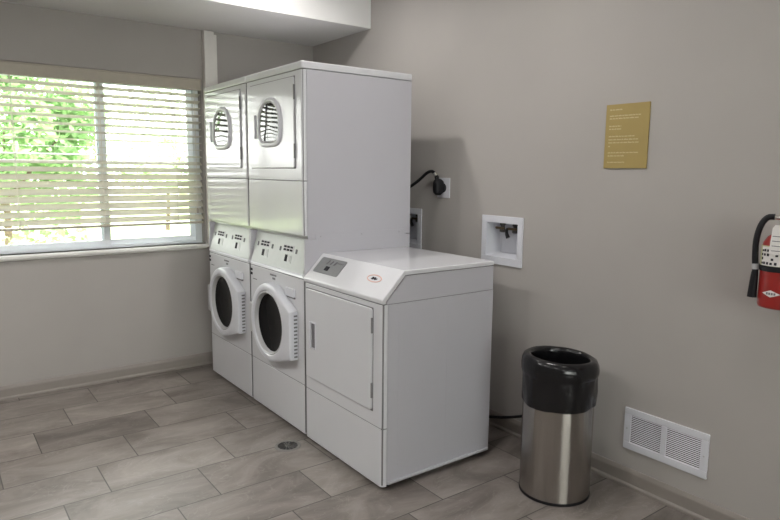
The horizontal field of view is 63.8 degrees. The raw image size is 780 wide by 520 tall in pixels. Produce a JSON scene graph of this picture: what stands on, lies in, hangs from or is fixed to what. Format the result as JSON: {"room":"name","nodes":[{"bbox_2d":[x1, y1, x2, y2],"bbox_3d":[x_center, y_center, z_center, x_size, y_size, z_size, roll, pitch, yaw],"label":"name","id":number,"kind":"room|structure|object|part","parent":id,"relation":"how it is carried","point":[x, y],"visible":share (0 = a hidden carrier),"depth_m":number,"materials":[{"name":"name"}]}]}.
{"room":"laundry","nodes":[
{"label":"laundry","id":0,"kind":"room"},
{"bbox_2d":[0,2,312,385],"bbox_3d":[-2.828,-0.446,3.518,5.400,2.720,0.150,-5,10,-36],"label":"wall","id":1,"kind":"structure","parent":0,"point":[59,317],"depth_m":4.18,"materials":[{"name":"beige paint"}]},
{"bbox_2d":[0,74,208,261],"bbox_3d":[-1.931,-0.634,4.125,1.427,1.199,0.157,-5,10,-36],"label":"window","id":2,"kind":"structure","parent":1,"relation":"in","point":[195,236],"depth_m":4.23,"materials":[{"name":"white plastic"}]},
{"bbox_3d":[-2.189,-0.622,3.980,0.730,1.117,0.022,-5,10,-36],"label":"sash","id":3,"kind":"part","parent":2,"relation":"part of","materials":[{"name":"glass"}]},
{"bbox_2d":[0,60,203,231],"bbox_3d":[-1.911,-0.719,4.099,1.377,1.014,0.074,-5,10,-36],"label":"window blind","id":4,"kind":"object","parent":2,"relation":"attached to","point":[9,68],"visible":1,"depth_m":4.10,"materials":[{"name":"beige wood"}]},
{"bbox_3d":[-2.295,-0.666,3.832,0.004,0.960,0.054,-5,10,-36],"label":"ladder cord","id":5,"kind":"part","parent":4,"relation":"part of","materials":[{"name":"white fabric"}]},
{"bbox_3d":[-1.900,-0.703,4.122,0.004,0.960,0.054,-5,10,-36],"label":"ladder cord","id":6,"kind":"part","parent":4,"relation":"part of","materials":[{"name":"white fabric"}]},
{"bbox_3d":[-1.922,-0.227,4.177,1.377,0.016,0.048,-5,10,-36],"label":"rail","id":7,"kind":"part","parent":4,"relation":"part of","materials":[{"name":"white plastic"}]},
{"bbox_3d":[-1.513,-0.740,4.406,0.004,0.960,0.054,-5,10,-36],"label":"ladder cord","id":8,"kind":"part","parent":4,"relation":"part of","materials":[{"name":"white fabric"}]},
{"bbox_3d":[-1.381,-0.786,4.459,0.005,0.840,0.003,-5,10,-36],"label":"pull cord","id":9,"kind":"part","parent":4,"relation":"part of","materials":[{"name":"white fabric"}]},
{"bbox_3d":[-1.921,-0.054,4.185,1.427,0.034,0.102,-5,10,-36],"label":"sill","id":10,"kind":"part","parent":2,"relation":"part of","materials":[{"name":"white paint"}]},
{"bbox_3d":[-1.692,-0.673,4.374,0.650,1.117,0.022,-5,10,-36],"label":"sash","id":11,"kind":"part","parent":2,"relation":"part of","materials":[{"name":"glass"}]},
{"bbox_2d":[0,351,212,400],"bbox_3d":[-2.791,0.867,3.635,5.400,0.088,0.020,-5,10,-36],"label":"baseboard","id":12,"kind":"structure","parent":1,"relation":"attached to","point":[31,388],"depth_m":4.24,"materials":[{"name":"beige paint"}]},
{"bbox_2d":[201,30,217,243],"bbox_3d":[-1.274,-0.853,4.491,0.093,1.506,0.055,-5,10,-36],"label":"trim","id":13,"kind":"structure","parent":1,"relation":"attached to","point":[209,42],"depth_m":4.40,"materials":[{"name":"white paint"}]},
{"bbox_2d":[0,364,696,519],"bbox_3d":[-0.125,1.491,0.074,5.690,0.100,9.300,-5,10,-36],"label":"floor","id":14,"kind":"structure","parent":0,"point":[190,443],"depth_m":3.03,"materials":[{"name":"tile"}]},
{"bbox_2d":[204,76,252,396],"bbox_3d":[-0.799,-0.160,4.268,0.760,1.984,0.687,-5,10,-36],"label":"dryer","id":15,"kind":"object","parent":14,"relation":"on","point":[229,288],"visible":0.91,"depth_m":4.01,"materials":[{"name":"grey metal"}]},
{"bbox_3d":[-1.059,-0.821,3.987,0.011,0.463,0.537,-5,10,-36],"label":"dryer door","id":16,"kind":"part","parent":15,"relation":"part of","materials":[{"name":"white metal"}]},
{"bbox_3d":[-1.042,-0.803,3.992,0.024,0.556,0.680,-5,10,-36],"label":"dryer panel","id":17,"kind":"part","parent":15,"relation":"part of","materials":[{"name":"white metal"}]},
{"bbox_3d":[-1.047,-0.384,4.051,0.024,0.282,0.680,-5,10,-36],"label":"dryer panel","id":18,"kind":"part","parent":15,"relation":"part of","materials":[{"name":"white metal"}]},
{"bbox_2d":[208,252,250,353],"bbox_3d":[-0.805,0.274,4.330,0.758,1.053,0.681,-5,10,-36],"label":"washer","id":19,"kind":"object","parent":15,"relation":"in","point":[229,288],"depth_m":4.07,"materials":[{"name":"white metal"}]},
{"bbox_3d":[-1.033,-0.131,4.099,0.063,0.220,0.657,-5,10,-36],"label":"control panel","id":20,"kind":"part","parent":15,"relation":"part of","materials":[{"name":"white metal"}]},
{"bbox_3d":[-1.057,0.689,4.203,0.024,0.272,0.680,-5,10,-36],"label":"kick panel","id":21,"kind":"part","parent":15,"relation":"part of","materials":[{"name":"white metal"}]},
{"bbox_2d":[274,440,300,451],"bbox_3d":[-0.540,0.978,3.307,0.140,0.004,0.140,-5,10,-36],"label":"floor drain","id":22,"kind":"object","parent":14,"relation":"on","point":[286,445],"visible":1,"depth_m":3.30,"materials":[{"name":"metal"}]},
{"bbox_2d":[246,60,411,433],"bbox_3d":[-0.392,-0.079,3.723,0.760,1.984,0.687,-5,10,-36],"label":"dryer","id":23,"kind":"object","parent":14,"relation":"on","point":[329,145],"visible":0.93,"depth_m":3.42,"materials":[{"name":"white metal"}]},
{"bbox_3d":[-0.652,-0.740,3.442,0.011,0.463,0.537,-5,10,-36],"label":"dryer door","id":24,"kind":"part","parent":23,"relation":"part of","materials":[{"name":"white metal"}]},
{"bbox_3d":[-0.635,-0.722,3.447,0.024,0.556,0.680,-5,10,-36],"label":"dryer panel","id":25,"kind":"part","parent":23,"relation":"part of","materials":[{"name":"white metal"}]},
{"bbox_3d":[-0.625,-0.050,3.554,0.063,0.220,0.657,-5,10,-36],"label":"control panel","id":26,"kind":"part","parent":23,"relation":"part of","materials":[{"name":"white metal"}]},
{"bbox_3d":[-0.639,-0.303,3.506,0.024,0.282,0.680,-5,10,-36],"label":"dryer panel","id":27,"kind":"part","parent":23,"relation":"part of","materials":[{"name":"white metal"}]},
{"bbox_3d":[-0.650,0.770,3.658,0.024,0.272,0.680,-5,10,-36],"label":"kick panel","id":28,"kind":"part","parent":23,"relation":"part of","materials":[{"name":"white metal"}]},
{"bbox_2d":[249,233,409,384],"bbox_3d":[-0.397,0.355,3.785,0.758,1.053,0.681,-5,10,-36],"label":"washer","id":29,"kind":"object","parent":23,"relation":"in","point":[280,262],"depth_m":3.51,"materials":[{"name":"white metal"}]},
{"bbox_2d":[410,170,443,194],"bbox_3d":[0.112,-0.317,3.905,0.478,0.486,0.101,4,9,25],"label":"power cord","id":30,"kind":"object","parent":23,"relation":"attached to","point":[438,184],"visible":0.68,"depth_m":3.77,"materials":[{"name":"black rubber"}]},
{"bbox_2d":[304,247,493,486],"bbox_3d":[0.024,0.488,3.235,0.694,1.007,0.717,-5,10,-36],"label":"dryer","id":31,"kind":"object","parent":14,"relation":"on","point":[398,339],"visible":1,"depth_m":2.97,"materials":[{"name":"white metal"}]},
{"bbox_3d":[-0.395,0.388,3.219,0.002,0.135,0.052,-5,10,-36],"label":"recess pull","id":32,"kind":"part","parent":31,"relation":"part of","materials":[{"name":"grey"}]},
{"bbox_3d":[-0.259,0.413,3.047,0.012,0.471,0.600,-5,10,-36],"label":"dryer door","id":33,"kind":"part","parent":31,"relation":"part of","materials":[{"name":"white metal"}]},
{"bbox_3d":[-0.235,0.854,3.102,0.028,0.274,0.706,-5,10,-36],"label":"toe panel","id":34,"kind":"part","parent":31,"relation":"part of","materials":[{"name":"white metal"}]},
{"bbox_3d":[-0.231,0.435,3.043,0.028,0.564,0.706,-5,10,-36],"label":"panel","id":35,"kind":"part","parent":31,"relation":"part of","materials":[{"name":"white metal"}]},
{"bbox_3d":[0.248,0.608,2.978,0.635,0.785,0.012,-5,10,-36],"label":"panel","id":36,"kind":"part","parent":31,"relation":"part of","materials":[{"name":"white metal"}]},
{"bbox_2d":[489,415,521,418],"bbox_3d":[0.677,0.876,3.340,0.706,0.206,0.186,5,9,31],"label":"cable","id":37,"kind":"object","parent":14,"relation":"on","point":[490,416],"visible":0.16,"depth_m":3.46,"materials":[{"name":"black rubber"}]},
{"bbox_2d":[519,346,599,506],"bbox_3d":[0.755,0.734,2.838,0.340,0.646,0.341,-5,10,-36],"label":"trash can","id":38,"kind":"object","parent":14,"relation":"on","point":[560,384],"visible":1,"depth_m":2.71,"materials":[{"name":"silver metal"}]},
{"bbox_2d":[313,0,779,519],"bbox_3d":[2.075,-0.122,1.575,0.140,2.720,9.150,-5,10,-36],"label":"wall","id":39,"kind":"structure","parent":0,"point":[645,273],"depth_m":2.85,"materials":[{"name":"beige paint"}]},
{"bbox_2d":[409,208,421,248],"bbox_3d":[0.151,-0.213,4.143,0.111,0.268,0.303,-5,10,-36],"label":"outlet box","id":40,"kind":"object","parent":39,"relation":"attached to","point":[415,233],"visible":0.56,"depth_m":4.06,"materials":[{"name":"white plastic"}]},
{"bbox_2d":[437,178,449,197],"bbox_3d":[0.324,-0.437,3.793,0.010,0.120,0.112,-5,10,-36],"label":"wall outlet","id":41,"kind":"object","parent":39,"relation":"attached to","point":[446,194],"visible":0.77,"depth_m":3.77,"materials":[{"name":"white plastic"}]},
{"bbox_2d":[481,215,523,267],"bbox_3d":[0.654,-0.110,3.472,0.111,0.268,0.303,-5,10,-36],"label":"outlet box","id":42,"kind":"object","parent":39,"relation":"attached to","point":[502,236],"visible":0.95,"depth_m":3.52,"materials":[{"name":"white plastic"}]},
{"bbox_3d":[0.647,-0.146,3.451,0.023,0.060,0.034,-3,9,-22],"label":"drain lever","id":43,"kind":"part","parent":42,"relation":"part of","materials":[{"name":"black"}]},
{"bbox_2d":[489,408,750,519],"bbox_3d":[2.042,1.196,1.651,0.020,0.088,9.000,-5,10,-36],"label":"baseboard","id":44,"kind":"structure","parent":39,"relation":"attached to","point":[691,505],"depth_m":2.82,"materials":[{"name":"beige paint"}]},
{"bbox_2d":[603,101,650,167],"bbox_3d":[1.052,-0.551,2.789,0.007,0.284,0.215,-5,10,-36],"label":"notice","id":45,"kind":"object","parent":39,"relation":"attached to","point":[627,125],"visible":1,"depth_m":2.78,"materials":[{"name":"gold metal"}]},
{"bbox_2d":[623,406,709,479],"bbox_3d":[1.202,0.796,2.751,0.012,0.196,0.389,-5,10,-36],"label":"air vent","id":46,"kind":"object","parent":39,"relation":"in","point":[681,447],"visible":1,"depth_m":2.74,"materials":[{"name":"white plastic"}]},
{"bbox_2d":[747,214,779,309],"bbox_3d":[1.390,0.006,2.233,0.169,0.336,0.151,1,8,6],"label":"fire extinguisher","id":47,"kind":"object","parent":39,"relation":"attached to","point":[768,294],"visible":1,"depth_m":2.23,"materials":[{"name":"red metal"}]},
{"bbox_2d":[761,249,777,265],"bbox_3d":[1.356,-0.009,2.196,0.026,0.055,0.107,-6,11,-40],"label":"print","id":48,"kind":"object","parent":47,"relation":"attached to","point":[769,257],"depth_m":2.21},
{"label":"outside","id":49,"kind":"structure","parent":0,"visible":0},
{"bbox_2d":[0,188,189,244],"bbox_3d":[-18.534,-2.404,29.239,80.000,0.100,59.800,-5,10,-36],"label":"lawn","id":50,"kind":"structure","parent":49,"point":[93,234],"depth_m":19.03,"materials":[{"name":"white"}]},
{"bbox_2d":[1,236,33,244],"bbox_3d":[-5.000,0.231,8.475,0.865,1.208,0.972,-5,10,-36],"label":"shrub","id":51,"kind":"object","parent":50,"relation":"on","point":[3,237],"visible":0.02,"depth_m":8.09,"materials":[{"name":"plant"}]},
{"bbox_2d":[0,75,110,244],"bbox_3d":[-6.190,-1.339,9.707,3.710,4.710,4.162,-5,10,-36],"label":"leafy tree","id":52,"kind":"object","parent":50,"relation":"on","point":[51,143],"visible":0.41,"depth_m":9.82,"materials":[{"name":"green plant"}]},
{"bbox_2d":[1,80,187,229],"bbox_3d":[-7.375,-3.505,18.515,9.957,5.407,7.536,-5,10,-36],"label":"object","id":53,"kind":"object","parent":50,"relation":"on","point":[155,147],"visible":0.27,"depth_m":17.26,"materials":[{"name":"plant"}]},
{"bbox_3d":[-0.097,-1.301,-0.320,5.690,0.100,9.300,-5,10,-36],"label":"ceiling","id":54,"kind":"structure","parent":0,"visible":0},
{"bbox_2d":[0,0,370,45],"bbox_3d":[-2.536,-1.579,2.976,5.400,0.318,0.792,-5,10,-36],"label":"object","id":55,"kind":"structure","parent":54,"relation":"attached to","point":[301,22],"depth_m":4.02,"materials":[{"name":"white paint"}]}
]}

